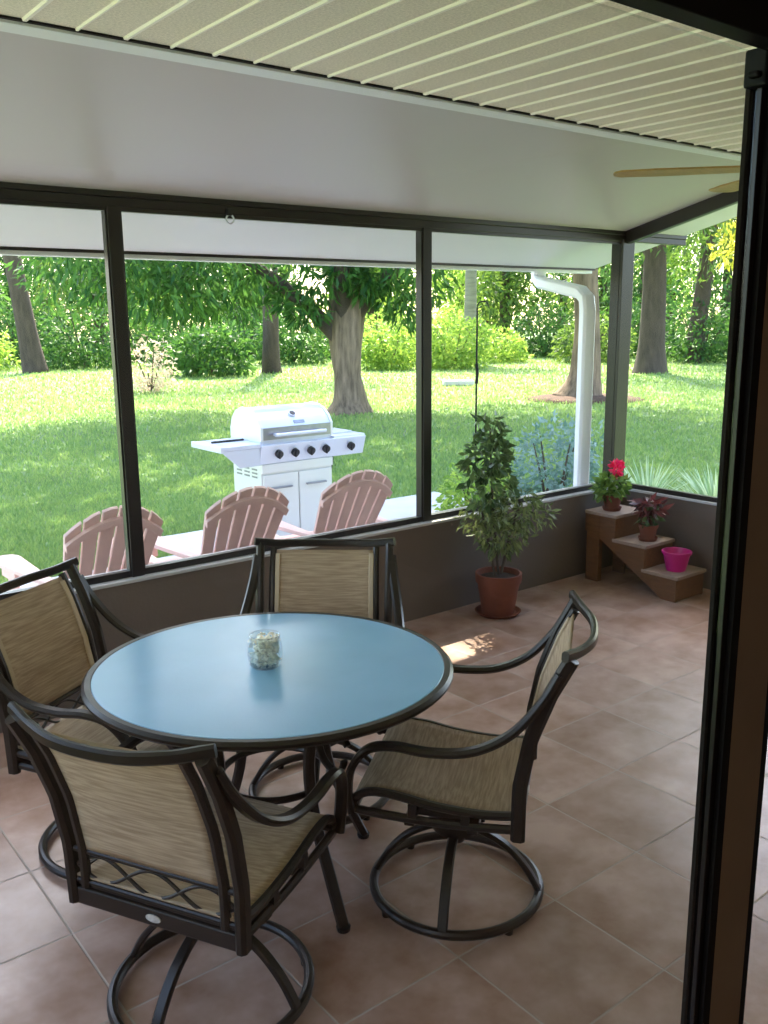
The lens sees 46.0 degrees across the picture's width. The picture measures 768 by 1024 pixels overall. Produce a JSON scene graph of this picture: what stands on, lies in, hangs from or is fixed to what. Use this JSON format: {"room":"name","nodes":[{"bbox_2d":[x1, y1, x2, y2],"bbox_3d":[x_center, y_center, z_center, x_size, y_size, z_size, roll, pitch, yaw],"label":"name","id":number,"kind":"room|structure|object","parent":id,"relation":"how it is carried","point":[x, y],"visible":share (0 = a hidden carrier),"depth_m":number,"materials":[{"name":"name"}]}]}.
{"room":"sunroom","nodes":[
{"label":"sunroom","id":0,"kind":"room"},
{"bbox_2d":[0,493,612,732],"bbox_3d":[-0.729,0.558,4.701,6.180,0.678,0.170,-10,15,-37],"label":"wall","id":1,"kind":"structure","parent":0,"point":[437,564],"depth_m":5.30,"materials":[{"name":"paint"}]},
{"bbox_2d":[0,199,131,600],"bbox_3d":[-1.870,-0.387,3.537,1.725,1.651,0.033,-10,15,-37],"label":"window","id":2,"kind":"structure","parent":1,"relation":"in","point":[101,578],"depth_m":4.01,"materials":[{"name":"brown metal"}]},
{"bbox_2d":[101,205,144,576],"bbox_3d":[-1.174,-0.510,4.083,0.060,1.655,0.070,-10,15,-37],"label":"window frame post","id":3,"kind":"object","parent":1,"relation":"attached to","point":[113,215],"depth_m":4.04,"materials":[{"name":"brown metal"}]},
{"bbox_2d":[120,207,422,573],"bbox_3d":[-0.469,-0.633,4.615,1.725,1.651,0.033,-10,15,-37],"label":"window","id":4,"kind":"structure","parent":1,"relation":"in","point":[165,566],"depth_m":4.85,"materials":[{"name":"brown metal"}]},
{"bbox_2d":[6,483,617,593],"bbox_3d":[-0.726,0.217,4.636,6.200,0.016,0.205,-10,15,-37],"label":"trim","id":5,"kind":"structure","parent":1,"relation":"on","point":[160,574],"depth_m":4.66,"materials":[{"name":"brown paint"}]},
{"bbox_2d":[416,227,431,521],"bbox_3d":[0.227,-0.757,5.161,0.060,1.655,0.070,-10,15,-37],"label":"trim","id":6,"kind":"structure","parent":1,"relation":"attached to","point":[427,232],"depth_m":5.13,"materials":[{"name":"brown metal"}]},
{"bbox_2d":[431,228,620,519],"bbox_3d":[0.913,-0.876,5.678,1.675,1.651,0.033,-10,15,-37],"label":"window","id":7,"kind":"structure","parent":1,"relation":"in","point":[453,512],"depth_m":6.01,"materials":[{"name":"brown metal"}]},
{"bbox_2d":[602,239,634,481],"bbox_3d":[1.610,-1.005,6.225,0.125,1.665,0.095,-10,15,-37],"label":"corner post","id":8,"kind":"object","parent":1,"relation":"attached to","point":[627,251],"depth_m":6.17,"materials":[{"name":"brown metal"}]},
{"bbox_2d":[0,203,737,268],"bbox_3d":[-0.560,-1.513,4.107,7.100,0.541,1.910,-10,15,-37],"label":"roof overhang","id":9,"kind":"structure","parent":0,"point":[20,226],"depth_m":5.00,"materials":[{"name":"white paint"}]},
{"bbox_2d":[0,246,594,270],"bbox_3d":[-1.151,-1.415,4.898,7.100,0.054,0.017,-10,15,-37],"label":"trim","id":10,"kind":"structure","parent":9,"relation":"attached to","point":[1,247],"depth_m":5.25,"materials":[{"name":"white metal"}]},
{"bbox_2d":[0,182,686,245],"bbox_3d":[-0.508,-1.470,4.405,6.730,0.078,0.050,-10,15,-37],"label":"beam","id":11,"kind":"structure","parent":9,"relation":"attached to","point":[8,190],"depth_m":4.42,"materials":[{"name":"brown metal"}]},
{"bbox_2d":[225,208,234,223],"bbox_3d":[-0.718,-1.377,4.217,0.047,0.070,0.016,-10,15,-37],"label":"hook","id":12,"kind":"object","parent":11,"relation":"attached to","point":[228,210],"visible":1,"depth_m":4.21,"materials":[{"name":"white plastic"}]},
{"bbox_2d":[625,191,737,243],"bbox_3d":[2.148,-1.824,5.327,0.050,0.364,1.710,-10,15,-37],"label":"trim","id":13,"kind":"structure","parent":9,"relation":"attached to","point":[718,202],"depth_m":5.65,"materials":[{"name":"brown metal"}]},
{"bbox_2d":[0,31,740,230],"bbox_3d":[-0.416,-1.526,3.719,6.060,0.355,1.140,-10,15,-37],"label":"ceiling","id":14,"kind":"structure","parent":0,"point":[72,115],"depth_m":3.73,"materials":[{"name":"paint"}]},
{"bbox_2d":[0,0,755,160],"bbox_3d":[0.858,-1.414,2.619,6.700,0.057,2.255,-10,15,-37],"label":"ceiling","id":15,"kind":"structure","parent":0,"point":[601,63],"depth_m":2.83,"materials":[{"name":"white metal"}]},
{"bbox_2d":[0,14,740,153],"bbox_3d":[0.205,-1.589,3.426,6.700,0.044,0.016,-10,15,-37],"label":"trim","id":16,"kind":"structure","parent":15,"relation":"attached to","point":[1,16],"depth_m":3.07,"materials":[{"name":"white"}]},
{"bbox_2d":[613,165,739,192],"bbox_3d":[1.672,-1.435,3.465,1.375,0.310,1.340,-10,15,-37],"label":"ceiling fan","id":17,"kind":"object","parent":15,"relation":"hanging from","point":[733,186],"visible":0.54,"depth_m":3.61,"materials":[{"name":"brown wood"}]},
{"bbox_2d":[0,566,767,1023],"bbox_3d":[0.401,1.115,3.393,6.220,0.120,3.760,-10,15,-37],"label":"floor","id":18,"kind":"structure","parent":0,"point":[611,801],"depth_m":2.82,"materials":[{"name":"tile"}]},
{"bbox_2d":[0,557,169,878],"bbox_3d":[-0.958,0.679,3.038,0.683,0.908,0.636,4,13,19],"label":"swivel chair","id":19,"kind":"object","parent":18,"relation":"on","point":[47,649],"visible":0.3,"depth_m":3.05,"materials":[{"name":"beige fabric"}]},
{"bbox_2d":[5,701,347,1023],"bbox_3d":[-0.484,0.841,2.267,0.636,0.908,0.683,5,13,23],"label":"swivel chair","id":20,"kind":"object","parent":18,"relation":"on","point":[175,854],"visible":0.98,"depth_m":2.11,"materials":[{"name":"brown metal"}]},
{"bbox_2d":[81,612,452,933],"bbox_3d":[-0.341,0.816,2.830,1.082,0.716,1.065,-10,15,-37],"label":"patio table","id":21,"kind":"object","parent":18,"relation":"on","point":[342,678],"visible":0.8,"depth_m":2.64,"materials":[{"name":"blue glass"}]},
{"bbox_2d":[247,629,282,670],"bbox_3d":[-0.360,0.417,2.740,0.107,0.100,0.107,-10,15,-37],"label":"glass jar","id":22,"kind":"object","parent":21,"relation":"on","point":[261,668],"visible":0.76,"depth_m":2.73,"materials":[{"name":"clear glass"}]},
{"bbox_2d":[248,632,281,666],"bbox_3d":[-0.359,0.417,2.740,0.098,0.094,0.096,-10,15,-37],"label":"seashells","id":23,"kind":"object","parent":22,"relation":"in","point":[264,654],"visible":1,"depth_m":2.72},
{"bbox_2d":[240,538,404,824],"bbox_3d":[-0.238,0.599,3.374,0.636,0.908,0.683,0,12,2],"label":"swivel chair","id":24,"kind":"object","parent":18,"relation":"on","point":[346,582],"visible":0.25,"depth_m":3.52,"materials":[{"name":"brown metal"}]},
{"bbox_2d":[346,590,597,940],"bbox_3d":[0.278,0.734,2.728,0.683,0.908,0.636,2,13,13],"label":"swivel chair","id":25,"kind":"object","parent":18,"relation":"on","point":[461,779],"visible":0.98,"depth_m":2.64,"materials":[{"name":"brown metal"}]},
{"bbox_2d":[452,410,561,619],"bbox_3d":[0.710,0.011,5.318,0.635,1.218,0.451,-2,12,-7],"label":"potted ficus","id":26,"kind":"object","parent":18,"relation":"on","point":[498,586],"visible":1,"depth_m":5.26,"materials":[{"name":"plant"}]},
{"bbox_2d":[475,566,521,616],"bbox_3d":[0.683,0.480,5.413,0.277,0.247,0.277,-10,15,-37],"label":"pot","id":27,"kind":"object","parent":26,"relation":"attached to","point":[498,588],"depth_m":5.34,"materials":[{"name":"ceramic"}]},
{"bbox_2d":[585,505,706,602],"bbox_3d":[1.697,0.253,5.915,0.316,0.475,0.733,-10,15,-37],"label":"stand","id":28,"kind":"object","parent":18,"relation":"on","point":[619,530],"visible":0.75,"depth_m":5.86,"materials":[{"name":"brown wood"}]},
{"bbox_2d":[588,458,632,511],"bbox_3d":[1.505,-0.180,5.986,0.267,0.345,0.286,-10,15,-37],"label":"pot plant","id":29,"kind":"object","parent":28,"relation":"on","point":[612,497],"visible":1,"depth_m":5.97,"materials":[{"name":"plant"}]},
{"bbox_2d":[627,492,674,541],"bbox_3d":[1.716,0.022,5.835,0.291,0.323,0.257,6,14,26],"label":"bromeliad","id":30,"kind":"object","parent":28,"relation":"on","point":[647,511],"visible":1,"depth_m":5.80,"materials":[{"name":"plant"}]},
{"bbox_2d":[638,522,658,538],"bbox_3d":[1.709,0.126,5.854,0.126,0.097,0.126,-10,15,-37],"label":"pot","id":31,"kind":"object","parent":30,"relation":"attached to","point":[648,530],"depth_m":5.82,"materials":[{"name":"ceramic"}]},
{"bbox_2d":[662,547,691,571],"bbox_3d":[1.846,0.305,5.716,0.185,0.125,0.185,-10,15,-37],"label":"plastic pot","id":32,"kind":"object","parent":28,"relation":"on","point":[676,559],"visible":1,"depth_m":5.67,"materials":[{"name":"pink plastic"}]},
{"bbox_2d":[620,491,716,589],"bbox_3d":[2.213,0.290,5.807,0.150,0.678,1.690,-10,15,-37],"label":"wall","id":33,"kind":"structure","parent":0,"point":[691,524],"depth_m":5.91,"materials":[{"name":"paint"}]},
{"bbox_2d":[617,487,716,505],"bbox_3d":[2.217,-0.048,5.730,0.185,0.016,1.675,-10,15,-37],"label":"trim","id":34,"kind":"structure","parent":33,"relation":"on","point":[633,490],"depth_m":5.96,"materials":[{"name":"grey paint"}]},
{"bbox_2d":[619,482,716,502],"bbox_3d":[2.152,-0.069,5.722,0.034,0.031,1.650,-10,15,-37],"label":"window","id":35,"kind":"structure","parent":33,"relation":"in","point":[634,486],"depth_m":5.99,"materials":[{"name":"brown metal"}]},
{"bbox_3d":[0.017,0.085,1.736,8.500,2.600,1.780,-10,15,-37],"label":"wall","id":36,"kind":"structure","parent":0,"visible":0},
{"bbox_2d":[609,0,767,1023],"bbox_3d":[0.121,0.515,0.995,2.750,2.070,0.105,-10,15,-37],"label":"door","id":37,"kind":"structure","parent":36,"relation":"in","point":[734,724],"depth_m":1.15,"materials":[{"name":"black metal"}]},
{"label":"outside","id":38,"kind":"structure","parent":0,"visible":0},
{"bbox_2d":[0,329,726,583],"bbox_3d":[-8.239,-8.820,50.079,130.000,0.001,110.000,-10,15,-37],"label":"ground","id":39,"kind":"structure","parent":38,"point":[543,358],"depth_m":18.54,"materials":[{"name":"green plant"}]},
{"bbox_2d":[0,266,14,337],"bbox_3d":[-20.761,-12.544,42.232,6.556,11.503,6.090,-12,17,-42],"label":"tree","id":40,"kind":"object","parent":39,"relation":"on","point":[2,290],"visible":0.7,"depth_m":43.73,"materials":[{"name":"green plant"}]},
{"bbox_2d":[0,329,20,370],"bbox_3d":[-15.613,-6.063,34.079,3.488,2.020,3.665,3,13,17],"label":"shrub","id":41,"kind":"object","parent":39,"relation":"on","point":[4,353],"visible":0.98,"depth_m":34.42,"materials":[{"name":"green plant"}]},
{"bbox_2d":[3,255,49,373],"bbox_3d":[-13.026,-12.420,31.306,6.782,15.231,9.124,4,13,18],"label":"pine tree","id":42,"kind":"object","parent":39,"relation":"on","point":[32,357],"visible":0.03,"depth_m":32.24,"materials":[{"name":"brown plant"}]},
{"bbox_2d":[0,255,53,349],"bbox_3d":[-21.265,-14.027,50.333,6.244,10.958,5.801,5,13,25],"label":"tree","id":43,"kind":"object","parent":39,"relation":"on","point":[3,277],"visible":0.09,"depth_m":50.11,"materials":[{"name":"green plant"}]},
{"bbox_2d":[0,301,69,364],"bbox_3d":[-15.503,-7.736,39.175,3.846,3.086,3.904,-12,17,-43],"label":"shrub","id":44,"kind":"object","parent":39,"relation":"on","point":[4,320],"visible":0.28,"depth_m":38.64,"materials":[{"name":"green plant"}]},
{"bbox_2d":[0,256,88,340],"bbox_3d":[-22.383,-15.812,59.147,5.960,10.245,7.461,11,17,43],"label":"tree","id":45,"kind":"object","parent":39,"relation":"on","point":[29,290],"visible":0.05,"depth_m":58.57,"materials":[{"name":"green plant"}]},
{"bbox_2d":[38,295,133,369],"bbox_3d":[-11.748,-6.967,35.431,3.858,3.096,3.916,-11,16,-40],"label":"shrub","id":46,"kind":"object","parent":39,"relation":"on","point":[53,351],"visible":0.77,"depth_m":35.02,"materials":[{"name":"green plant"}]},
{"bbox_2d":[31,256,162,356],"bbox_3d":[-14.472,-12.873,45.238,5.949,10.227,7.448,8,15,35],"label":"tree","id":47,"kind":"object","parent":39,"relation":"on","point":[102,275],"visible":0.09,"depth_m":44.62,"materials":[{"name":"green plant"}]},
{"bbox_2d":[102,303,169,361],"bbox_3d":[-11.025,-7.955,40.555,3.493,2.803,3.546,-8,14,-31],"label":"shrub","id":48,"kind":"object","parent":39,"relation":"on","point":[140,332],"visible":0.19,"depth_m":40.26,"materials":[{"name":"green plant"}]},
{"bbox_2d":[105,260,189,343],"bbox_3d":[-14.750,-13.608,53.339,6.236,8.732,6.516,10,16,39],"label":"tree","id":49,"kind":"object","parent":39,"relation":"on","point":[139,329],"visible":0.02,"depth_m":53.24,"materials":[{"name":"green plant"}]},
{"bbox_2d":[132,334,182,392],"bbox_3d":[-6.097,-3.816,23.490,1.601,1.577,1.690,-10,15,-37],"label":"flowering shrub","id":50,"kind":"object","parent":39,"relation":"on","point":[150,381],"visible":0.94,"depth_m":23.34,"materials":[{"name":"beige plant"}]},
{"bbox_2d":[145,298,232,366],"bbox_3d":[-7.787,-7.222,36.450,3.849,3.089,3.906,-6,13,-22],"label":"shrub","id":51,"kind":"object","parent":39,"relation":"on","point":[163,332],"visible":0.18,"depth_m":36.11,"materials":[{"name":"green plant"}]},
{"bbox_2d":[160,319,258,378],"bbox_3d":[-5.727,-5.362,30.047,3.249,2.130,3.349,-10,15,-37],"label":"shrub","id":52,"kind":"object","parent":39,"relation":"on","point":[189,365],"visible":0.94,"depth_m":29.32,"materials":[{"name":"green plant"}]},
{"bbox_2d":[0,256,458,415],"bbox_3d":[-1.107,-8.850,17.026,13.948,13.978,14.326,9,15,37],"label":"shade tree","id":53,"kind":"object","parent":39,"relation":"on","point":[353,291],"visible":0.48,"depth_m":17.15,"materials":[{"name":"green plant"}]},
{"bbox_2d":[210,305,262,359],"bbox_3d":[-6.491,-8.196,41.485,3.483,2.795,3.536,-11,16,-41],"label":"shrub","id":54,"kind":"object","parent":39,"relation":"on","point":[238,307],"visible":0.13,"depth_m":41.23,"materials":[{"name":"green plant"}]},
{"bbox_2d":[197,265,304,352],"bbox_3d":[-7.166,-13.795,46.470,6.316,11.932,6.800,-2,12,-5],"label":"tree","id":55,"kind":"object","parent":39,"relation":"on","point":[284,267],"visible":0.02,"depth_m":46.95,"materials":[{"name":"green plant"}]},
{"bbox_2d":[215,269,298,334],"bbox_3d":[-8.591,-17.251,62.605,6.779,11.895,6.297,0,12,2],"label":"tree","id":56,"kind":"object","parent":39,"relation":"on","point":[290,278],"visible":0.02,"depth_m":62.20,"materials":[{"name":"green plant"}]},
{"bbox_2d":[221,264,298,334],"bbox_3d":[-7.772,-14.572,54.169,5.608,9.640,7.020,-1,12,-2],"label":"tree","id":57,"kind":"object","parent":39,"relation":"on","point":[290,266],"visible":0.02,"depth_m":53.42,"materials":[{"name":"green plant"}]},
{"bbox_2d":[261,264,281,373],"bbox_3d":[-3.810,-10.315,30.545,8.729,11.176,7.314,-10,15,-37],"label":"tree","id":58,"kind":"object","parent":39,"relation":"on","point":[271,362],"visible":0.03,"depth_m":30.98,"materials":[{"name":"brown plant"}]},
{"bbox_2d":[247,306,330,365],"bbox_3d":[-3.744,-7.337,37.143,3.636,2.918,3.690,10,16,41],"label":"shrub","id":59,"kind":"object","parent":39,"relation":"on","point":[289,351],"visible":0.59,"depth_m":36.59,"materials":[{"name":"green plant"}]},
{"bbox_2d":[303,323,374,357],"bbox_3d":[-1.897,-8.057,41.995,3.863,2.203,3.901,4,13,19],"label":"shrub","id":60,"kind":"object","parent":39,"relation":"on","point":[311,337],"visible":0.05,"depth_m":41.61,"materials":[{"name":"green plant"}]},
{"bbox_2d":[314,267,415,342],"bbox_3d":[-1.041,-12.411,47.651,6.086,8.522,6.360,3,13,14],"label":"tree","id":61,"kind":"object","parent":39,"relation":"on","point":[370,311],"visible":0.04,"depth_m":47.64,"materials":[{"name":"green plant"}]},
{"bbox_2d":[361,320,415,370],"bbox_3d":[0.146,-5.894,32.463,2.292,1.964,2.245,-10,15,-37],"label":"round shrub","id":62,"kind":"object","parent":39,"relation":"on","point":[383,359],"visible":0.94,"depth_m":32.10,"materials":[{"name":"green plant"}]},
{"bbox_2d":[365,268,414,334],"bbox_3d":[-0.411,-14.953,54.531,5.602,10.582,6.031,-3,12,-10],"label":"tree","id":63,"kind":"object","parent":39,"relation":"on","point":[411,268],"visible":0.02,"depth_m":54.92,"materials":[{"name":"green plant"}]},
{"bbox_2d":[361,304,435,361],"bbox_3d":[0.328,-7.255,37.303,3.992,2.617,3.819,-1,12,-2],"label":"shrub","id":64,"kind":"object","parent":39,"relation":"on","point":[368,321],"visible":0.12,"depth_m":36.91,"materials":[{"name":"green plant"}]},
{"bbox_2d":[406,303,483,353],"bbox_3d":[2.691,-8.300,41.890,4.103,2.690,3.925,-10,15,-38],"label":"shrub","id":65,"kind":"object","parent":39,"relation":"on","point":[445,311],"visible":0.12,"depth_m":41.39,"materials":[{"name":"green plant"}]},
{"bbox_2d":[413,312,495,369],"bbox_3d":[2.514,-6.134,32.888,3.066,2.208,3.012,-10,15,-37],"label":"round shrub","id":66,"kind":"object","parent":39,"relation":"on","point":[452,358],"visible":0.83,"depth_m":32.36,"materials":[{"name":"green plant"}]},
{"bbox_2d":[442,380,473,385],"bbox_3d":[2.039,-3.547,24.849,0.840,0.140,0.400,-1,12,-4],"label":"stone slab","id":67,"kind":"object","parent":39,"relation":"on","point":[444,382],"visible":0.9,"depth_m":24.66,"materials":[{"name":"concrete"}]},
{"bbox_2d":[432,269,498,329],"bbox_3d":[5.772,-16.065,63.053,6.479,9.072,6.771,-10,15,-38],"label":"tree","id":68,"kind":"object","parent":39,"relation":"on","point":[433,270],"visible":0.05,"depth_m":62.21,"materials":[{"name":"green plant"}]},
{"bbox_2d":[463,270,476,342],"bbox_3d":[3.628,-11.289,37.729,5.258,9.911,4.414,-1,12,-4],"label":"palm tree","id":69,"kind":"object","parent":39,"relation":"on","point":[470,304],"visible":0.03,"depth_m":38.60,"materials":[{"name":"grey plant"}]},
{"bbox_2d":[432,269,516,342],"bbox_3d":[5.638,-13.794,54.456,5.858,8.203,6.122,-3,13,-13],"label":"tree","id":70,"kind":"object","parent":39,"relation":"on","point":[461,277],"visible":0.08,"depth_m":54.38,"materials":[{"name":"green plant"}]},
{"bbox_2d":[432,456,521,511],"bbox_3d":[0.885,-0.178,8.347,0.914,0.694,0.883,-10,15,-37],"label":"shrub","id":71,"kind":"object","parent":39,"relation":"on","point":[446,503],"visible":0.23,"depth_m":8.28,"materials":[{"name":"green plant"}]},
{"bbox_2d":[474,301,488,491],"bbox_3d":[0.982,-1.052,9.153,0.135,2.112,0.037,-2,12,-5],"label":"pole","id":72,"kind":"object","parent":39,"relation":"on","point":[476,364],"visible":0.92,"depth_m":9.05,"materials":[{"name":"black"}]},
{"bbox_2d":[461,322,534,363],"bbox_3d":[4.498,-6.856,37.137,3.380,1.863,3.217,2,12,12],"label":"shrub","id":73,"kind":"object","parent":39,"relation":"on","point":[502,354],"visible":0.67,"depth_m":36.46,"materials":[{"name":"green plant"}]},
{"bbox_2d":[463,271,556,348],"bbox_3d":[6.286,-12.938,46.923,5.374,9.238,6.728,-4,13,-17],"label":"tree","id":74,"kind":"object","parent":39,"relation":"on","point":[499,291],"visible":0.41,"depth_m":46.26,"materials":[{"name":"green plant"}]},
{"bbox_2d":[508,299,573,357],"bbox_3d":[7.274,-8.317,41.381,3.519,2.824,3.572,-5,13,-20],"label":"shrub","id":75,"kind":"object","parent":39,"relation":"on","point":[542,344],"visible":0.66,"depth_m":40.85,"materials":[{"name":"green plant"}]},
{"bbox_2d":[515,273,574,338],"bbox_3d":[11.903,-17.138,61.816,6.145,11.608,6.615,3,13,14],"label":"tree","id":76,"kind":"object","parent":39,"relation":"on","point":[559,275],"visible":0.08,"depth_m":61.62,"materials":[{"name":"green plant"}]},
{"bbox_2d":[509,410,603,495],"bbox_3d":[1.545,-0.374,8.123,0.932,1.134,0.951,-10,15,-37],"label":"shrub","id":77,"kind":"object","parent":39,"relation":"on","point":[566,468],"visible":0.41,"depth_m":8.03,"materials":[{"name":"green plant"}]},
{"bbox_2d":[525,268,644,404],"bbox_3d":[4.866,-7.159,19.466,9.789,9.801,10.257,1,12,7],"label":"oak tree","id":78,"kind":"object","parent":39,"relation":"on","point":[567,391],"visible":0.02,"depth_m":20.16,"materials":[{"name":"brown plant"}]},
{"bbox_2d":[547,311,638,363],"bbox_3d":[8.512,-6.955,36.367,3.964,2.238,3.925,-5,13,-19],"label":"shrub","id":79,"kind":"object","parent":39,"relation":"on","point":[565,351],"visible":0.27,"depth_m":36.14,"materials":[{"name":"green plant"}]},
{"bbox_2d":[548,259,640,346],"bbox_3d":[12.947,-14.749,52.993,5.878,10.104,7.358,6,14,28],"label":"tree","id":80,"kind":"object","parent":39,"relation":"on","point":[567,299],"visible":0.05,"depth_m":52.62,"materials":[{"name":"green plant"}]},
{"bbox_2d":[598,246,683,333],"bbox_3d":[12.868,-13.142,45.537,5.609,10.594,6.038,0,12,2],"label":"tree","id":81,"kind":"object","parent":39,"relation":"on","point":[637,290],"visible":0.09,"depth_m":45.02,"materials":[{"name":"green plant"}]},
{"bbox_2d":[549,217,736,373],"bbox_3d":[9.212,-9.449,28.645,8.959,10.044,9.400,-6,13,-24],"label":"oak tree","id":82,"kind":"object","parent":39,"relation":"on","point":[651,351],"visible":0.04,"depth_m":28.75,"materials":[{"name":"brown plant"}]},
{"bbox_2d":[604,297,686,357],"bbox_3d":[11.849,-8.242,40.337,3.883,3.070,3.825,-4,13,-16],"label":"shrub","id":83,"kind":"object","parent":39,"relation":"on","point":[636,308],"visible":0.16,"depth_m":39.68,"materials":[{"name":"green plant"}]},
{"bbox_2d":[624,456,699,490],"bbox_3d":[2.428,-0.224,8.402,1.034,0.583,1.049,-10,15,-37],"label":"leaf plant","id":84,"kind":"object","parent":39,"relation":"on","point":[649,482],"visible":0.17,"depth_m":8.43,"materials":[{"name":"green plant"}]},
{"bbox_2d":[633,231,720,339],"bbox_3d":[18.832,-15.708,60.609,6.843,9.170,6.549,-11,16,-41],"label":"tree","id":85,"kind":"object","parent":39,"relation":"on","point":[671,260],"visible":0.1,"depth_m":58.95,"materials":[{"name":"green plant"}]},
{"bbox_2d":[636,218,735,362],"bbox_3d":[12.306,-10.891,34.749,8.648,10.235,9.167,-10,15,-37],"label":"oak tree","id":86,"kind":"object","parent":39,"relation":"on","point":[704,278],"visible":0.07,"depth_m":34.51,"materials":[{"name":"green plant"}]},
{"bbox_2d":[656,465,717,496],"bbox_3d":[2.933,-0.134,8.002,1.101,0.567,1.072,-10,15,-37],"label":"leaf plant","id":87,"kind":"object","parent":39,"relation":"on","point":[711,490],"visible":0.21,"depth_m":8.10,"materials":[{"name":"green plant"}]},
{"bbox_2d":[665,291,730,363],"bbox_3d":[12.433,-7.080,35.161,3.686,2.958,3.742,11,17,44],"label":"shrub","id":88,"kind":"object","parent":39,"relation":"on","point":[712,348],"visible":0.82,"depth_m":34.69,"materials":[{"name":"green plant"}]},
{"bbox_2d":[666,220,733,344],"bbox_3d":[19.281,-14.984,51.393,6.648,11.666,6.176,-12,17,-43],"label":"tree","id":89,"kind":"object","parent":39,"relation":"on","point":[726,289],"visible":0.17,"depth_m":51.33,"materials":[{"name":"green plant"}]},
{"bbox_2d":[707,217,736,272],"bbox_3d":[11.821,-7.608,29.519,2.971,6.034,2.740,-10,15,-37],"label":"tree","id":90,"kind":"object","parent":39,"relation":"on","point":[713,255],"visible":0.2,"depth_m":29.60,"materials":[{"name":"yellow plant"}]},
{"bbox_2d":[716,315,729,354],"bbox_3d":[16.143,-7.971,38.830,3.925,3.103,3.867,10,16,41],"label":"shrub","id":91,"kind":"object","parent":39,"relation":"on","point":[726,322],"visible":0.02,"depth_m":39.27,"materials":[{"name":"green plant"}]},
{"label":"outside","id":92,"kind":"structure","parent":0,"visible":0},
{"bbox_2d":[22,492,463,585],"bbox_3d":[-2.151,0.734,5.777,9.400,0.105,3.190,-10,15,-37],"label":"patio","id":93,"kind":"structure","parent":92,"point":[401,507],"depth_m":8.71,"materials":[{"name":"concrete"}]},
{"bbox_2d":[0,505,162,589],"bbox_3d":[-1.619,0.361,4.990,0.770,0.944,1.000,-11,16,-39],"label":"chair","id":94,"kind":"object","parent":93,"relation":"on","point":[13,566],"visible":0.39,"depth_m":4.68,"materials":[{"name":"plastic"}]},
{"bbox_2d":[143,486,288,561],"bbox_3d":[-0.996,0.246,5.495,0.770,0.944,1.000,-10,15,-36],"label":"chair","id":95,"kind":"object","parent":93,"relation":"on","point":[259,511],"visible":0.39,"depth_m":5.17,"materials":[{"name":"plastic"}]},
{"bbox_2d":[191,401,365,535],"bbox_3d":[-0.827,-0.286,7.401,1.349,1.177,0.548,-10,15,-37],"label":"gas grill","id":96,"kind":"object","parent":93,"relation":"on","point":[289,449],"visible":0.75,"depth_m":7.22,"materials":[{"name":"white metal"}]},
{"bbox_2d":[191,438,261,467],"bbox_3d":[-1.225,-0.457,7.063,0.363,0.173,0.488,-10,15,-37],"label":"shelf","id":97,"kind":"object","parent":96,"relation":"attached to","point":[243,452],"depth_m":6.94,"materials":[{"name":"silver metal"}]},
{"bbox_2d":[237,467,256,477],"bbox_3d":[-1.093,-0.324,7.223,0.005,0.073,0.320,-10,15,-37],"label":"vent","id":98,"kind":"object","parent":96,"relation":"attached to","point":[249,472],"depth_m":7.22,"materials":[{"name":"white metal"}]},
{"bbox_2d":[331,431,364,437],"bbox_3d":[-0.433,-0.663,7.659,0.315,0.030,0.480,-10,15,-37],"label":"shelf","id":99,"kind":"object","parent":96,"relation":"attached to","point":[335,434],"depth_m":7.52,"materials":[{"name":"silver metal"}]},
{"bbox_2d":[278,469,392,538],"bbox_3d":[-0.384,0.130,6.003,0.770,0.944,1.000,-9,15,-35],"label":"chair","id":100,"kind":"object","parent":93,"relation":"on","point":[358,498],"visible":0.4,"depth_m":5.67,"materials":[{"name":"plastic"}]},
{"bbox_3d":[0.223,-1.422,3.111,7.200,0.598,4.560,-10,15,-37],"label":"roof","id":101,"kind":"structure","parent":0,"visible":0},
{"bbox_2d":[0,250,595,485],"bbox_3d":[-0.984,-0.332,4.928,7.100,2.286,0.739,-10,15,-37],"label":"gutter","id":102,"kind":"object","parent":101,"relation":"attached to","point":[587,309],"visible":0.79,"depth_m":6.25,"materials":[{"name":"white metal"}]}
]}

